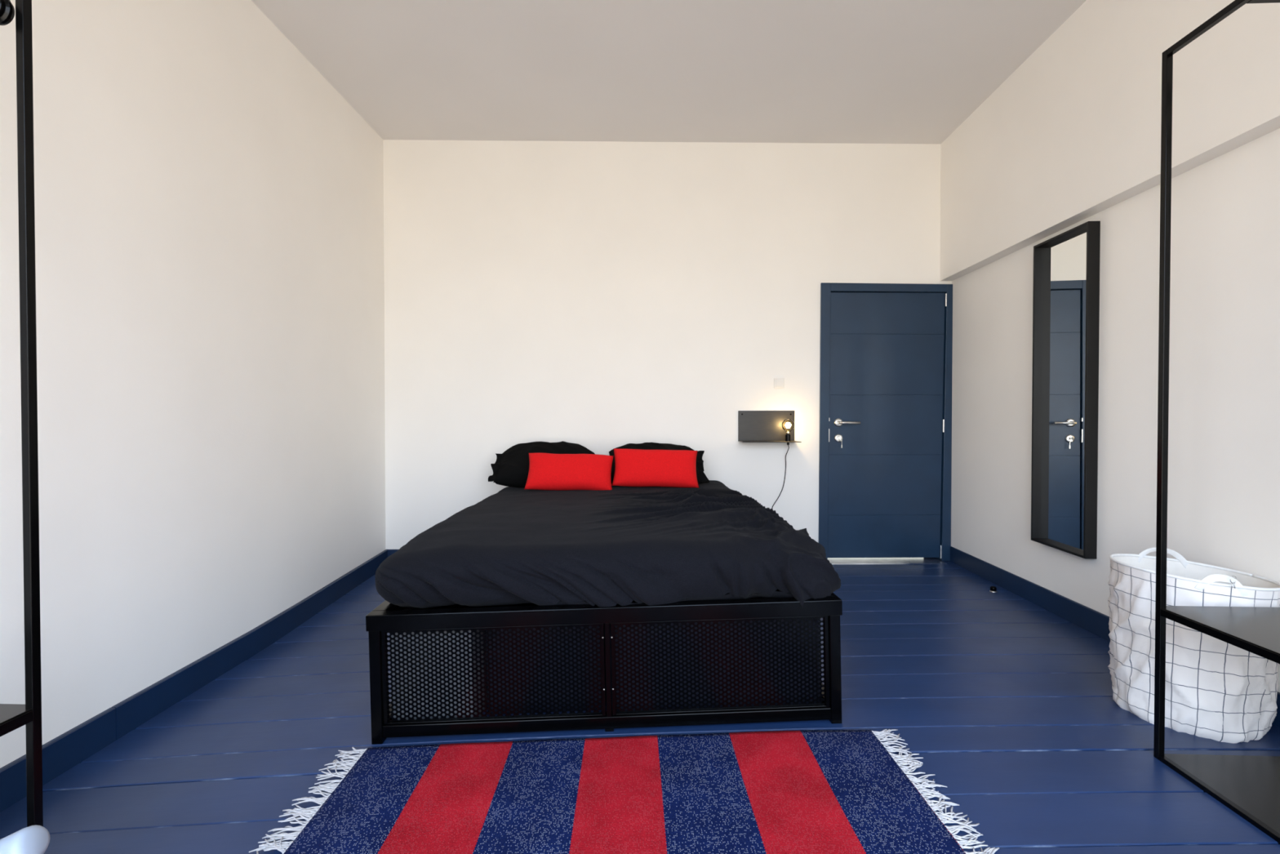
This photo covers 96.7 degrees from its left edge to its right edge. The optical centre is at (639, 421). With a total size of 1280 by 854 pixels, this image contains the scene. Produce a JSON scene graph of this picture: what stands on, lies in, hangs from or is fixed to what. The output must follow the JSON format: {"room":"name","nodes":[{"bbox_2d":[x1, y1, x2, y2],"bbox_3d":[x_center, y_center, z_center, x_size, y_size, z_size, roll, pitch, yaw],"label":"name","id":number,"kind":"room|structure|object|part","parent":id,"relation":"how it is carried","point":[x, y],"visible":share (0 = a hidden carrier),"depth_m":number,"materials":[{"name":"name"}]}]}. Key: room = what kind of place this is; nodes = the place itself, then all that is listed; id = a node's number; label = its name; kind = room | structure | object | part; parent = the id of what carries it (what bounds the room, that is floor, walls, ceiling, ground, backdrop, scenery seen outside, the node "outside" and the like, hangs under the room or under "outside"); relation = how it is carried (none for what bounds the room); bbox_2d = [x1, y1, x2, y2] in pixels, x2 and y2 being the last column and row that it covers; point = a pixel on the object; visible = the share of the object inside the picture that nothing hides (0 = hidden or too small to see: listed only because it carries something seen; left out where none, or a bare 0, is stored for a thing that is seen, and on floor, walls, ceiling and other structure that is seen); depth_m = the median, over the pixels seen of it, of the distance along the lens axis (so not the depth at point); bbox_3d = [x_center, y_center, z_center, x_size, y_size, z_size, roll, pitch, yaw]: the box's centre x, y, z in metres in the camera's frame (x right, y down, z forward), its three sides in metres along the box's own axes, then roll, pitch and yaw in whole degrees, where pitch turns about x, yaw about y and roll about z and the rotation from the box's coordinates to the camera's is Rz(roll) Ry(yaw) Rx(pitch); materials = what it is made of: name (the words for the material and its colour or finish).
{"room":"bedroom","nodes":[
{"label":"bedroom","id":0,"kind":"room"},
{"bbox_2d":[0,0,385,768],"bbox_3d":[-2.041,-0.350,1.900,0.160,3.510,5.200,0,1,0],"label":"wall","id":1,"kind":"structure","parent":0,"point":[209,206],"depth_m":2.42,"materials":[{"name":"paint"}]},
{"bbox_2d":[0,549,387,812],"bbox_3d":[-1.952,1.100,1.920,0.018,0.178,4.877,0,1,0],"label":"baseboard","id":2,"kind":"structure","parent":1,"relation":"attached to","point":[61,753],"depth_m":2.32,"materials":[{"name":"blue wood"}]},
{"bbox_2d":[0,557,1279,853],"bbox_3d":[0.229,1.149,1.957,4.532,0.133,5.195,0,1,-1],"label":"floor","id":3,"kind":"structure","parent":0,"point":[1009,702],"depth_m":2.01,"materials":[{"name":"blue paint"}]},
{"bbox_2d":[0,0,43,826],"bbox_3d":[-1.562,0.012,0.712,0.520,2.300,1.020,0,1,2],"label":"clothes rack","id":4,"kind":"object","parent":3,"relation":"on","point":[12,716],"visible":1,"depth_m":1.20,"materials":[{"name":"black metal"}]},
{"bbox_3d":[-1.339,-0.857,1.161,0.065,0.065,0.068,0,1,2],"label":"knob","id":5,"kind":"part","parent":4,"relation":"part of","materials":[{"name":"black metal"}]},
{"bbox_2d":[0,703,31,724],"bbox_3d":[-1.562,0.614,0.720,0.516,0.002,1.017,0,1,2],"label":"shelf","id":6,"kind":"object","parent":4,"relation":"attached to","point":[10,713],"depth_m":1.19,"materials":[{"name":"black metal"}]},
{"bbox_3d":[-1.310,0.628,0.710,0.018,0.024,0.985,0,1,2],"label":"shelf rail","id":7,"kind":"part","parent":4,"relation":"part of","materials":[{"name":"black metal"}]},
{"bbox_3d":[-1.291,0.006,1.203,0.018,2.300,0.018,0,1,2],"label":"post","id":8,"kind":"part","parent":4,"relation":"part of","materials":[{"name":"black metal"}]},
{"bbox_2d":[0,824,50,853],"bbox_3d":[-1.320,0.851,0.942,0.655,0.350,0.062,0,1,-1],"label":"bar","id":9,"kind":"object","parent":3,"relation":"on","point":[33,839],"visible":1,"depth_m":0.94,"materials":[{"name":"white plastic"}]},
{"bbox_2d":[391,629,487,719],"bbox_3d":[-0.751,0.935,2.213,0.292,0.370,0.350,-1,1,-2],"label":"storage box","id":10,"kind":"object","parent":3,"relation":"on","point":[477,630],"visible":0.12,"depth_m":2.04,"materials":[{"name":"black metal"}]},
{"bbox_2d":[485,624,605,714],"bbox_3d":[-0.369,0.929,2.366,0.443,0.360,0.400,-1,1,-2],"label":"storage box","id":11,"kind":"object","parent":3,"relation":"on","point":[597,626],"visible":0.1,"depth_m":2.17,"materials":[{"name":"black metal"}]},
{"bbox_2d":[365,592,842,744],"bbox_3d":[-0.153,0.870,3.139,1.694,0.527,2.260,-1,1,-2],"label":"frame","id":12,"kind":"object","parent":3,"relation":"on","point":[387,617],"visible":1,"depth_m":2.02,"materials":[{"name":"black metal"}]},
{"bbox_3d":[-0.926,0.931,2.007,0.038,0.400,0.038,-1,1,-2],"label":"leg","id":13,"kind":"part","parent":12,"relation":"part of","materials":[{"name":"black metal"}]},
{"bbox_3d":[-0.969,0.688,3.108,0.050,0.056,2.160,-1,1,-2],"label":"rail","id":14,"kind":"part","parent":12,"relation":"part of","materials":[{"name":"black metal"}]},
{"bbox_3d":[-0.959,1.074,3.113,0.038,0.043,2.172,-1,1,-2],"label":"rail","id":15,"kind":"part","parent":12,"relation":"part of","materials":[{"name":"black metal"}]},
{"bbox_3d":[-0.514,0.890,2.017,0.778,0.330,0.018,-1,1,-2],"label":"storage door","id":16,"kind":"part","parent":12,"relation":"part of","materials":[{"name":"black metal"}]},
{"bbox_3d":[-0.116,0.685,2.032,1.681,0.056,0.050,-1,1,-2],"label":"rail","id":17,"kind":"part","parent":12,"relation":"part of","materials":[{"name":"black metal"}]},
{"bbox_3d":[-0.107,1.071,2.039,1.593,0.043,0.038,-1,1,-2],"label":"rail","id":18,"kind":"part","parent":12,"relation":"part of","materials":[{"name":"black metal"}]},
{"bbox_2d":[374,480,840,608],"bbox_3d":[-0.140,0.538,3.119,1.742,0.315,2.261,0,1,-2],"label":"duvet","id":19,"kind":"object","parent":12,"relation":"on","point":[621,545],"visible":0.86,"depth_m":2.08,"materials":[{"name":"black fabric"}]},
{"bbox_2d":[488,440,595,487],"bbox_3d":[-0.682,0.309,4.069,0.742,0.328,0.379,0,1,-3],"label":"pillow","id":20,"kind":"object","parent":19,"relation":"on","point":[511,467],"visible":0.56,"depth_m":3.99,"materials":[{"name":"black fabric"}]},
{"bbox_2d":[524,453,613,490],"bbox_3d":[-0.457,0.331,3.713,0.574,0.247,0.203,0,1,-4],"label":"cushion","id":21,"kind":"object","parent":19,"relation":"on","point":[547,471],"visible":0.98,"depth_m":3.65,"materials":[{"name":"red fabric"}]},
{"bbox_2d":[611,448,698,487],"bbox_3d":[0.103,0.310,3.777,0.572,0.251,0.204,0,1,1],"label":"cushion","id":22,"kind":"object","parent":19,"relation":"on","point":[638,468],"visible":1,"depth_m":3.71,"materials":[{"name":"red fabric"}]},
{"bbox_2d":[608,442,709,484],"bbox_3d":[0.124,0.311,4.089,0.714,0.315,0.366,0,1,-1],"label":"pillow","id":23,"kind":"object","parent":19,"relation":"on","point":[701,477],"visible":0.26,"depth_m":4.09,"materials":[{"name":"black fabric"}]},
{"bbox_3d":[-0.114,0.881,2.033,0.018,0.336,0.034,-1,1,-2],"label":"post","id":24,"kind":"part","parent":12,"relation":"part of","materials":[{"name":"black metal"}]},
{"bbox_3d":[0.289,0.872,2.045,0.783,0.330,0.018,-1,1,-2],"label":"storage door","id":25,"kind":"part","parent":12,"relation":"part of","materials":[{"name":"black metal"}]},
{"bbox_3d":[0.667,1.038,3.170,0.038,0.043,2.172,-1,1,-2],"label":"rail","id":26,"kind":"part","parent":12,"relation":"part of","materials":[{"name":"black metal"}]},
{"bbox_3d":[0.704,0.895,2.063,0.038,0.400,0.038,-1,1,-2],"label":"leg","id":27,"kind":"part","parent":12,"relation":"part of","materials":[{"name":"black metal"}]},
{"bbox_2d":[248,728,999,853],"bbox_3d":[-0.055,1.111,1.331,1.976,0.060,1.333,0,1,-1],"label":"rug","id":28,"kind":"object","parent":3,"relation":"on","point":[806,791],"visible":1,"depth_m":1.65,"materials":[{"name":"fabric"}]},
{"bbox_2d":[609,617,820,711],"bbox_3d":[0.277,0.916,2.319,0.785,0.360,0.400,-1,1,-2],"label":"storage box","id":29,"kind":"object","parent":3,"relation":"on","point":[806,619],"visible":0.12,"depth_m":2.12,"materials":[{"name":"black metal"}]},
{"bbox_2d":[989,586,996,592],"bbox_3d":[2.253,1.069,3.627,0.042,0.035,0.042,0,1,-1],"label":"door stop","id":30,"kind":"object","parent":3,"relation":"on","point":[993,588],"visible":1,"depth_m":3.61,"materials":[{"name":"rubber"}]},
{"bbox_2d":[1107,546,1279,743],"bbox_3d":[2.031,0.794,2.102,0.481,0.580,0.457,0,1,-3],"label":"laundry basket","id":31,"kind":"object","parent":3,"relation":"on","point":[1215,689],"visible":0.8,"depth_m":1.96,"materials":[{"name":"fabric"}]},
{"bbox_3d":[2.102,0.549,2.292,0.190,0.084,0.019,0,1,19],"label":"handle","id":32,"kind":"part","parent":31,"relation":"part of","materials":[{"name":"white fabric"}]},
{"bbox_3d":[1.939,0.545,1.895,0.138,0.068,0.019,0,1,20],"label":"handle","id":33,"kind":"part","parent":31,"relation":"part of","materials":[{"name":"white fabric"}]},
{"bbox_2d":[1153,0,1279,844],"bbox_3d":[1.908,-0.036,1.314,0.520,2.270,1.020,0,1,2],"label":"clothes rack","id":34,"kind":"object","parent":3,"relation":"on","point":[1249,785],"visible":1,"depth_m":1.79,"materials":[{"name":"black metal"}]},
{"bbox_3d":[1.677,-0.043,1.823,0.019,2.270,0.019,0,1,2],"label":"post","id":35,"kind":"part","parent":34,"relation":"part of","materials":[{"name":"black metal"}]},
{"bbox_3d":[1.658,-1.162,1.308,0.019,0.019,0.982,0,1,2],"label":"rail","id":36,"kind":"part","parent":34,"relation":"part of","materials":[{"name":"black metal"}]},
{"bbox_3d":[1.658,1.089,1.338,0.019,0.019,0.982,0,1,2],"label":"rail","id":37,"kind":"part","parent":34,"relation":"part of","materials":[{"name":"black metal"}]},
{"bbox_2d":[1160,605,1279,653],"bbox_3d":[1.908,0.604,1.323,0.516,0.002,1.017,0,1,2],"label":"shelf","id":38,"kind":"object","parent":34,"relation":"attached to","point":[1257,628],"depth_m":1.70,"materials":[{"name":"black metal"}]},
{"bbox_3d":[1.658,0.618,1.332,0.019,0.024,0.982,0,1,2],"label":"shelf rail","id":39,"kind":"part","parent":34,"relation":"part of","materials":[{"name":"black metal"}]},
{"bbox_2d":[1164,753,1279,833],"bbox_3d":[1.909,1.084,1.335,0.482,0.005,0.995,0,1,2],"label":"shelf","id":40,"kind":"object","parent":34,"relation":"attached to","point":[1251,784],"depth_m":1.71,"materials":[{"name":"black metal"}]},
{"bbox_2d":[383,139,951,549],"bbox_3d":[0.238,-0.383,4.455,4.468,3.510,0.160,0,1,-1],"label":"wall","id":41,"kind":"structure","parent":0,"point":[601,297],"depth_m":4.36,"materials":[{"name":"paint"}]},
{"bbox_2d":[386,549,398,556],"bbox_3d":[-0.282,1.034,4.376,3.325,0.146,0.018,0,1,-1],"label":"baseboard","id":42,"kind":"structure","parent":41,"relation":"attached to","point":[390,552],"depth_m":4.34,"materials":[{"name":"blue wood"}]},
{"bbox_2d":[737,410,801,508],"bbox_3d":[0.977,0.432,4.305,0.436,1.025,0.185,0,1,-1],"label":"wall lamp","id":43,"kind":"object","parent":41,"relation":"attached to","point":[753,426],"visible":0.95,"depth_m":4.39,"materials":[{"name":"black metal"}]},
{"bbox_3d":[0.975,0.036,4.389,0.436,0.236,0.006,0,1,-1],"label":"plate","id":44,"kind":"part","parent":43,"relation":"part of","materials":[{"name":"grey metal"}]},
{"bbox_3d":[0.977,0.153,4.298,0.436,0.006,0.179,0,1,-1],"label":"shelf plate","id":45,"kind":"part","parent":43,"relation":"part of","materials":[{"name":"grey metal"}]},
{"bbox_3d":[1.054,0.549,4.345,0.157,0.789,0.109,0,1,-1],"label":"cord","id":46,"kind":"part","parent":43,"relation":"part of","materials":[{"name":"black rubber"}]},
{"bbox_2d":[785,434,791,441],"bbox_3d":[1.117,0.124,4.291,0.041,0.051,0.041,0,1,-1],"label":"socket","id":47,"kind":"object","parent":43,"relation":"attached to","point":[788,437],"depth_m":4.27,"materials":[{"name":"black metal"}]},
{"bbox_3d":[1.117,0.041,4.290,0.093,0.119,0.093,0,1,-1],"label":"bulb","id":48,"kind":"part","parent":43,"relation":"part of","materials":[{"name":"clear glass"}]},
{"bbox_2d":[773,377,784,388],"bbox_3d":[1.073,-0.294,4.383,0.080,0.082,0.012,0,1,-1],"label":"light switch","id":49,"kind":"object","parent":41,"relation":"attached to","point":[779,383],"visible":1,"depth_m":4.38,"materials":[{"name":"white plastic"}]},
{"bbox_2d":[817,282,952,564],"bbox_3d":[1.900,0.018,4.413,1.044,2.167,0.218,0,1,-1],"label":"door","id":50,"kind":"structure","parent":41,"relation":"in","point":[886,360],"depth_m":4.41,"materials":[{"name":"wood"}]},
{"bbox_3d":[1.607,0.011,4.342,0.149,0.020,0.025,0,1,-1],"label":"lever","id":51,"kind":"part","parent":50,"relation":"part of","materials":[{"name":"metal"}]},
{"bbox_3d":[1.897,0.894,4.422,0.883,0.329,0.006,0,1,-1],"label":"panel","id":52,"kind":"part","parent":50,"relation":"part of","materials":[{"name":"blue wood"}]},
{"bbox_3d":[1.901,0.494,4.417,0.887,0.465,0.006,0,1,-1],"label":"panel","id":53,"kind":"part","parent":50,"relation":"part of","materials":[{"name":"blue wood"}]},
{"bbox_3d":[1.906,0.028,4.411,0.889,0.459,0.006,0,1,-1],"label":"panel","id":54,"kind":"part","parent":50,"relation":"part of","materials":[{"name":"blue wood"}]},
{"bbox_3d":[1.911,-0.439,4.405,0.892,0.467,0.006,0,1,-1],"label":"panel","id":55,"kind":"part","parent":50,"relation":"part of","materials":[{"name":"blue wood"}]},
{"bbox_3d":[1.915,-0.836,4.399,0.893,0.319,0.006,0,1,-1],"label":"panel","id":56,"kind":"part","parent":50,"relation":"part of","materials":[{"name":"blue wood"}]},
{"bbox_2d":[251,0,1086,144],"bbox_3d":[0.223,-2.180,1.913,5.081,0.150,5.195,0,1,-1],"label":"ceiling","id":57,"kind":"structure","parent":0,"point":[729,71],"depth_m":3.38,"materials":[{"name":"paint"}]},
{"bbox_2d":[939,0,1279,692],"bbox_3d":[2.328,-0.351,1.972,0.253,3.510,5.222,0,1,3],"label":"wall","id":58,"kind":"structure","parent":0,"point":[1071,139],"depth_m":2.63,"materials":[{"name":"paint"}]},
{"bbox_2d":[1031,221,1100,559],"bbox_3d":[2.322,-0.160,3.122,0.060,1.724,0.437,0,1,3],"label":"wall mirror","id":59,"kind":"object","parent":58,"relation":"attached to","point":[1066,290],"visible":1,"depth_m":3.12,"materials":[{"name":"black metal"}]},
{"bbox_3d":[2.333,-0.163,3.333,0.060,1.724,0.013,0,1,3],"label":"frame","id":60,"kind":"part","parent":59,"relation":"part of","materials":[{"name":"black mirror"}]},
{"bbox_3d":[2.322,0.696,3.133,0.060,0.013,0.411,0,1,3],"label":"frame rail","id":61,"kind":"part","parent":59,"relation":"part of","materials":[{"name":"black wood"}]},
{"bbox_3d":[2.322,-1.015,3.111,0.060,0.013,0.411,0,1,3],"label":"frame rail","id":62,"kind":"part","parent":59,"relation":"part of","materials":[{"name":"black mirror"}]},
{"bbox_2d":[1040,228,1086,552],"bbox_3d":[2.341,-0.160,3.121,0.006,1.698,0.411,0,1,3],"label":"mirror glass","id":63,"kind":"object","parent":59,"relation":"on","point":[1063,261],"depth_m":3.14,"materials":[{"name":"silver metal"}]},
{"bbox_3d":[2.312,-0.157,2.910,0.060,1.724,0.013,0,1,3],"label":"frame","id":64,"kind":"part","parent":59,"relation":"part of","materials":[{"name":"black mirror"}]},
{"bbox_2d":[950,546,1279,727],"bbox_3d":[2.285,1.047,1.979,0.018,0.147,4.868,0,1,3],"label":"baseboard","id":65,"kind":"structure","parent":58,"relation":"attached to","point":[1095,622],"depth_m":3.32,"materials":[{"name":"blue wood"}]}
]}

